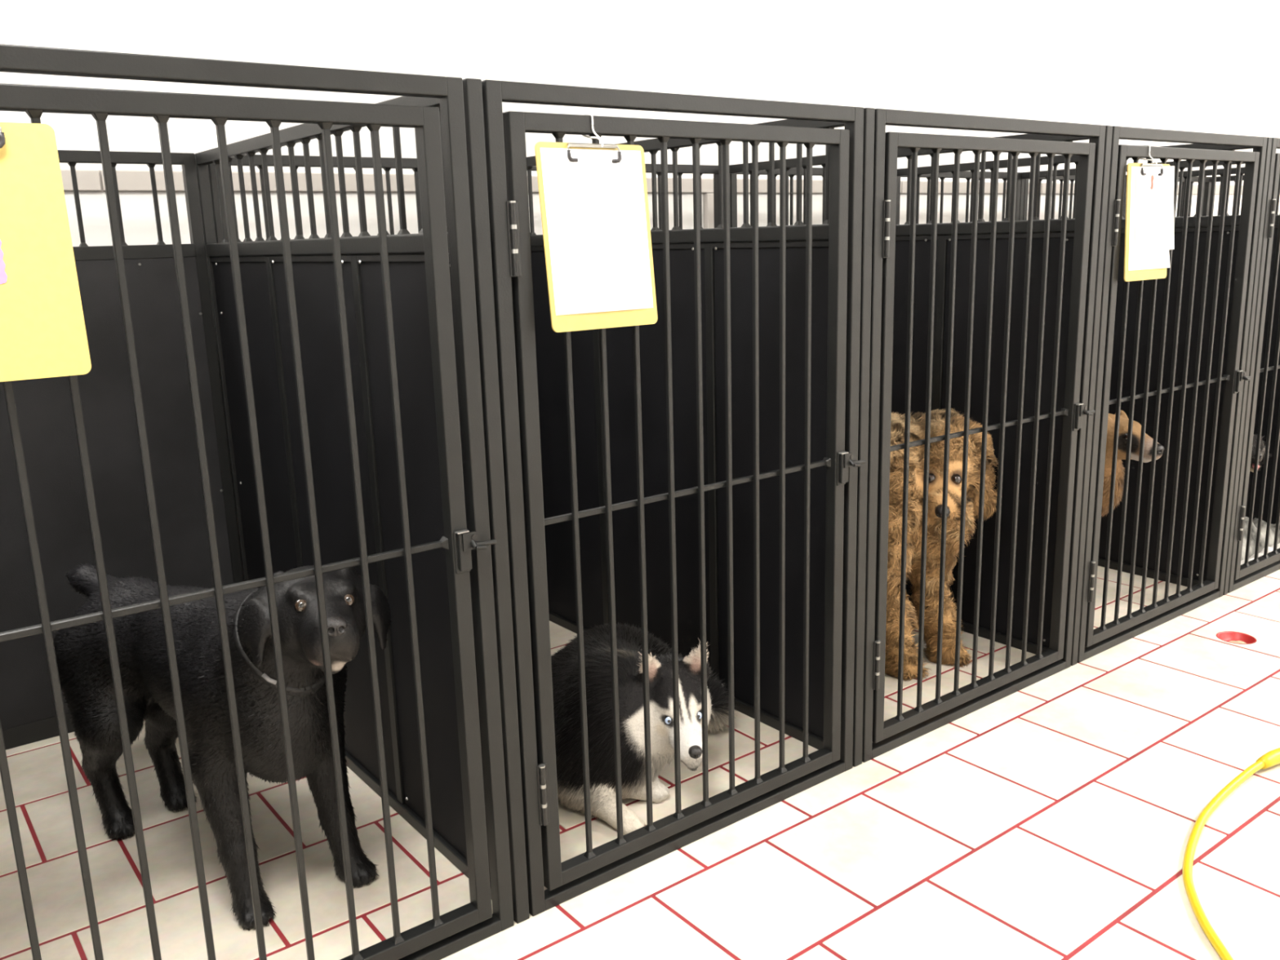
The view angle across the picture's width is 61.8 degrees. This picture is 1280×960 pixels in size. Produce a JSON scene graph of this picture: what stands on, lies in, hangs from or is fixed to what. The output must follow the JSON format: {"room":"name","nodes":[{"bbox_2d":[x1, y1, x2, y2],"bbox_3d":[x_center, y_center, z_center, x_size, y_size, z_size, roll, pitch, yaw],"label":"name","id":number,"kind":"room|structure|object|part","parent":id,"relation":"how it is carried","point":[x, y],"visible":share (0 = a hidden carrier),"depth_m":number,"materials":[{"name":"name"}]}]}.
{"room":"dog kennel","nodes":[
{"label":"dog kennel","id":0,"kind":"room"},
{"bbox_2d":[0,565,1279,959],"bbox_3d":[3.008,0.484,3.459,12.100,0.100,5.580,-11,16,-36],"label":"floor","id":1,"kind":"structure","parent":0,"point":[1055,818],"depth_m":2.27,"materials":[{"name":"white tile"}]},
{"bbox_2d":[53,563,391,931],"bbox_3d":[-0.882,0.466,2.199,1.104,0.706,0.328,8,16,36],"label":"dog","id":2,"kind":"object","parent":1,"relation":"on","point":[82,651],"visible":0.81,"depth_m":2.04},
{"bbox_2d":[0,44,514,959],"bbox_3d":[-0.623,0.175,1.599,0.911,1.525,0.066,-11,16,-36],"label":"door unit","id":3,"kind":"structure","parent":1,"relation":"on","point":[467,550],"depth_m":1.67,"materials":[{"name":"black metal"}]},
{"bbox_2d":[0,121,91,382],"bbox_3d":[-0.827,-0.279,1.321,0.229,0.317,0.029,-11,16,-36],"label":"clipboard","id":4,"kind":"object","parent":3,"relation":"attached to","point":[43,334],"visible":1,"depth_m":1.36,"materials":[{"name":"yellow plastic"}]},
{"bbox_3d":[-0.295,0.122,1.831,0.042,0.076,0.016,-11,16,-36],"label":"latch plate","id":5,"kind":"part","parent":3,"relation":"part of","materials":[{"name":"black metal"}]},
{"bbox_2d":[194,78,529,924],"bbox_3d":[-0.711,-0.020,2.475,0.030,1.525,1.536,-11,16,-36],"label":"divider","id":6,"kind":"object","parent":1,"relation":"on","point":[261,264],"visible":0.73,"depth_m":2.29,"materials":[{"name":"black metal"}]},
{"bbox_3d":[-1.169,-0.139,3.061,0.028,1.525,0.030,-11,16,-36],"label":"post","id":7,"kind":"part","parent":6,"relation":"part of","materials":[{"name":"black metal"}]},
{"bbox_3d":[-0.732,-0.749,2.311,0.028,0.030,1.477,-11,16,-36],"label":"rail","id":8,"kind":"part","parent":6,"relation":"part of","materials":[{"name":"black metal"}]},
{"bbox_3d":[-0.725,-0.515,2.364,0.030,0.036,1.477,-11,16,-36],"label":"rail","id":9,"kind":"part","parent":6,"relation":"part of","materials":[{"name":"black metal"}]},
{"bbox_3d":[-0.690,0.709,2.640,0.028,0.030,1.477,-11,16,-36],"label":"rail","id":10,"kind":"part","parent":6,"relation":"part of","materials":[{"name":"black metal"}]},
{"bbox_3d":[-0.253,0.099,1.890,0.028,1.525,0.030,-11,16,-36],"label":"post","id":11,"kind":"part","parent":6,"relation":"part of","materials":[{"name":"black metal"}]},
{"bbox_2d":[0,150,1211,750],"bbox_3d":[0.721,-0.510,4.459,6.629,1.525,0.038,-11,16,-36],"label":"wall","id":12,"kind":"structure","parent":1,"relation":"on","point":[44,406],"depth_m":2.86,"materials":[{"name":"black metal"}]},
{"bbox_2d":[551,621,737,835],"bbox_3d":[-0.035,0.504,2.649,0.514,0.388,0.753,2,13,15],"label":"dog","id":13,"kind":"object","parent":1,"relation":"on","point":[597,642],"visible":0.74,"depth_m":2.41},
{"bbox_2d":[481,79,865,916],"bbox_3d":[0.133,0.027,2.160,0.911,1.525,0.066,-11,16,-36],"label":"door unit","id":14,"kind":"structure","parent":1,"relation":"on","point":[504,131],"depth_m":2.11,"materials":[{"name":"black metal"}]},
{"bbox_2d":[534,113,657,332],"bbox_3d":[-0.085,-0.455,1.889,0.229,0.368,0.072,-11,16,-36],"label":"clipboard","id":15,"kind":"object","parent":14,"relation":"attached to","point":[593,199],"visible":0.94,"depth_m":1.87,"materials":[{"name":"white paper"}]},
{"bbox_3d":[0.460,-0.026,2.392,0.042,0.076,0.016,-11,16,-36],"label":"latch plate","id":16,"kind":"part","parent":14,"relation":"part of","materials":[{"name":"black metal"}]},
{"bbox_2d":[526,107,875,767],"bbox_3d":[0.044,-0.169,3.036,0.030,1.525,1.536,-11,16,-36],"label":"divider","id":17,"kind":"object","parent":1,"relation":"on","point":[549,344],"visible":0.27,"depth_m":2.83,"materials":[{"name":"black metal"}]},
{"bbox_3d":[0.030,-0.663,2.924,0.030,0.036,1.477,-11,16,-36],"label":"rail","id":18,"kind":"part","parent":17,"relation":"part of","materials":[{"name":"black metal"}]},
{"bbox_3d":[0.023,-0.898,2.871,0.028,0.030,1.477,-11,16,-36],"label":"rail","id":19,"kind":"part","parent":17,"relation":"part of","materials":[{"name":"black metal"}]},
{"bbox_3d":[0.065,0.561,3.201,0.028,0.030,1.477,-11,16,-36],"label":"rail","id":20,"kind":"part","parent":17,"relation":"part of","materials":[{"name":"black metal"}]},
{"bbox_3d":[0.502,-0.049,2.450,0.028,1.525,0.030,-11,16,-36],"label":"post","id":21,"kind":"part","parent":17,"relation":"part of","materials":[{"name":"black metal"}]},
{"bbox_2d":[728,124,1112,666],"bbox_3d":[0.799,-0.317,3.597,0.030,1.525,1.536,-11,16,-36],"label":"divider","id":22,"kind":"object","parent":1,"relation":"on","point":[944,235],"visible":0.26,"depth_m":3.23,"materials":[{"name":"black metal"}]},
{"bbox_3d":[0.341,-0.436,4.182,0.028,1.525,0.030,-11,16,-36],"label":"post","id":23,"kind":"part","parent":22,"relation":"part of","materials":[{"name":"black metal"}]},
{"bbox_3d":[0.778,-1.046,3.432,0.028,0.030,1.477,-11,16,-36],"label":"rail","id":24,"kind":"part","parent":22,"relation":"part of","materials":[{"name":"black metal"}]},
{"bbox_3d":[0.820,0.412,3.761,0.028,0.030,1.477,-11,16,-36],"label":"rail","id":25,"kind":"part","parent":22,"relation":"part of","materials":[{"name":"black metal"}]},
{"bbox_3d":[0.785,-0.812,3.485,0.030,0.036,1.477,-11,16,-36],"label":"rail","id":26,"kind":"part","parent":22,"relation":"part of","materials":[{"name":"black metal"}]},
{"bbox_3d":[1.257,-0.198,3.011,0.028,1.525,0.030,-11,16,-36],"label":"post","id":27,"kind":"part","parent":22,"relation":"part of","materials":[{"name":"black metal"}]},
{"bbox_2d":[884,408,998,681],"bbox_3d":[0.639,0.097,3.420,0.497,0.805,0.976,-11,16,-36],"label":"dog","id":28,"kind":"object","parent":1,"relation":"on","point":[916,467],"visible":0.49,"depth_m":3.09},
{"bbox_2d":[862,108,1106,762],"bbox_3d":[0.887,-0.121,2.721,0.911,1.525,0.066,-11,16,-36],"label":"door unit","id":29,"kind":"structure","parent":1,"relation":"on","point":[886,735],"depth_m":2.69,"materials":[{"name":"black metal"}]},
{"bbox_3d":[1.215,-0.174,2.953,0.042,0.076,0.016,-11,16,-36],"label":"latch plate","id":30,"kind":"part","parent":29,"relation":"part of","materials":[{"name":"black metal"}]},
{"bbox_2d":[897,137,1272,595],"bbox_3d":[1.554,-0.465,4.157,0.030,1.525,1.536,-11,16,-36],"label":"divider","id":31,"kind":"object","parent":1,"relation":"on","point":[1161,282],"visible":0.14,"depth_m":3.77,"materials":[{"name":"black metal"}]},
{"bbox_3d":[1.533,-1.194,3.993,0.028,0.030,1.477,-11,16,-36],"label":"rail","id":32,"kind":"part","parent":31,"relation":"part of","materials":[{"name":"black metal"}]},
{"bbox_3d":[1.575,0.264,4.322,0.028,0.030,1.477,-11,16,-36],"label":"rail","id":33,"kind":"part","parent":31,"relation":"part of","materials":[{"name":"black metal"}]},
{"bbox_3d":[1.540,-0.960,4.045,0.030,0.036,1.477,-11,16,-36],"label":"rail","id":34,"kind":"part","parent":31,"relation":"part of","materials":[{"name":"black metal"}]},
{"bbox_3d":[2.012,-0.346,3.572,0.028,1.525,0.030,-11,16,-36],"label":"post","id":35,"kind":"part","parent":31,"relation":"part of","materials":[{"name":"black metal"}]},
{"bbox_2d":[1101,409,1164,518],"bbox_3d":[1.377,0.034,3.917,0.312,0.667,1.106,-12,17,-39],"label":"dog","id":36,"kind":"object","parent":1,"relation":"on","point":[1123,424],"visible":0.12,"depth_m":3.49},
{"bbox_2d":[1018,160,1279,524],"bbox_3d":[2.309,-0.614,4.718,0.030,1.525,1.536,-11,16,-36],"label":"divider","id":37,"kind":"object","parent":1,"relation":"on","point":[1183,164],"visible":0.08,"depth_m":4.43,"materials":[{"name":"black metal"}]},
{"bbox_3d":[1.850,-0.733,5.304,0.028,1.525,0.030,-11,16,-36],"label":"post","id":38,"kind":"part","parent":37,"relation":"part of","materials":[{"name":"black metal"}]},
{"bbox_3d":[2.288,-1.343,4.553,0.028,0.030,1.477,-11,16,-36],"label":"rail","id":39,"kind":"part","parent":37,"relation":"part of","materials":[{"name":"black metal"}]},
{"bbox_3d":[2.295,-1.108,4.606,0.030,0.036,1.477,-11,16,-36],"label":"rail","id":40,"kind":"part","parent":37,"relation":"part of","materials":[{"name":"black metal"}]},
{"bbox_2d":[1077,125,1267,662],"bbox_3d":[1.642,-0.270,3.281,0.911,1.525,0.066,-11,16,-36],"label":"door unit","id":41,"kind":"structure","parent":1,"relation":"on","point":[1091,642],"depth_m":3.29,"materials":[{"name":"black metal"}]},
{"bbox_2d":[1124,144,1174,281],"bbox_3d":[1.421,-0.752,3.013,0.251,0.368,0.061,-10,15,-34],"label":"clipboard","id":42,"kind":"object","parent":41,"relation":"attached to","point":[1149,202],"visible":0.93,"depth_m":2.99,"materials":[{"name":"white paper"}]},
{"bbox_3d":[1.970,-0.323,3.513,0.042,0.076,0.016,-11,16,-36],"label":"latch plate","id":43,"kind":"part","parent":41,"relation":"part of","materials":[{"name":"black metal"}]},
{"bbox_2d":[1123,166,1279,218],"bbox_3d":[3.064,-0.762,5.279,0.030,1.525,1.536,-11,16,-36],"label":"divider","id":44,"kind":"object","parent":1,"relation":"on","point":[1209,171],"visible":0.09,"depth_m":5.34,"materials":[{"name":"black metal"}]},
{"bbox_3d":[2.605,-0.881,5.864,0.028,1.525,0.030,-11,16,-36],"label":"post","id":45,"kind":"part","parent":44,"relation":"part of","materials":[{"name":"black metal"}]},
{"bbox_3d":[3.043,-1.491,5.114,0.028,0.030,1.477,-11,16,-36],"label":"rail","id":46,"kind":"part","parent":44,"relation":"part of","materials":[{"name":"black metal"}]},
{"bbox_2d":[1208,174,1244,215],"bbox_3d":[3.819,-0.910,5.839,0.030,1.525,1.536,-11,16,-36],"label":"divider","id":47,"kind":"object","parent":1,"relation":"on","point":[1232,177],"visible":0.03,"depth_m":6.16,"materials":[{"name":"black metal"}]},
{"bbox_3d":[3.798,-1.639,5.675,0.028,0.030,1.477,-11,16,-36],"label":"rail","id":48,"kind":"part","parent":47,"relation":"part of","materials":[{"name":"black metal"}]},
{"bbox_2d":[1182,747,1279,959],"bbox_3d":[1.598,0.706,2.341,0.537,0.039,2.173,10,17,42],"label":"cord","id":49,"kind":"object","parent":1,"relation":"on","point":[1271,758],"visible":1,"depth_m":2.22,"materials":[{"name":"yellow plastic"}]},
{"bbox_2d":[1216,631,1256,644],"bbox_3d":[1.862,0.507,3.344,0.110,0.031,0.110,-11,16,-36],"label":"floor drain","id":50,"kind":"object","parent":1,"relation":"in","point":[1237,637],"visible":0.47,"depth_m":3.38,"materials":[{"name":"red"}]},
{"bbox_2d":[1227,137,1279,593],"bbox_3d":[2.397,-0.418,3.842,0.911,1.525,0.066,-11,16,-36],"label":"door unit","id":51,"kind":"structure","parent":1,"relation":"on","point":[1240,575],"depth_m":3.68,"materials":[{"name":"black metal"}]},
{"bbox_2d":[1240,516,1279,560],"bbox_3d":[2.413,0.207,4.236,0.618,0.129,0.168,-11,16,-36],"label":"fleece blanket","id":52,"kind":"object","parent":1,"relation":"on","point":[1255,522],"visible":0.3,"depth_m":4.20,"materials":[{"name":"white fabric"}]},
{"bbox_2d":[1249,434,1271,472],"bbox_3d":[2.324,-0.005,4.449,0.226,0.456,0.531,-12,16,-38],"label":"dog","id":53,"kind":"object","parent":1,"relation":"on","point":[1262,449],"visible":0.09,"depth_m":4.22},
{"bbox_2d":[1240,542,1279,564],"bbox_3d":[2.440,0.273,4.111,0.695,0.054,0.087,-11,16,-36],"label":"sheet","id":54,"kind":"object","parent":1,"relation":"on","point":[1270,548],"visible":0.23,"depth_m":4.06,"materials":[{"name":"white fabric"}]},
{"bbox_2d":[0,0,1279,246],"bbox_3d":[1.237,-1.452,5.331,12.300,3.150,0.100,-11,16,-36],"label":"wall","id":55,"kind":"structure","parent":0,"point":[1209,66],"depth_m":4.45,"materials":[{"name":"white paint"}]},
{"bbox_2d":[60,168,1243,194],"bbox_3d":[1.274,-1.446,5.283,12.100,0.062,0.022,-11,16,-36],"label":"trim","id":56,"kind":"structure","parent":55,"relation":"attached to","point":[88,180],"depth_m":3.57,"materials":[{"name":"grey paint"}]},
{"bbox_2d":[703,193,714,228],"bbox_3d":[0.336,-0.520,4.732,0.095,1.447,0.030,-11,16,-36],"label":"trim","id":57,"kind":"structure","parent":55,"relation":"attached to","point":[708,215],"depth_m":4.56,"materials":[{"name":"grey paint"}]}
]}

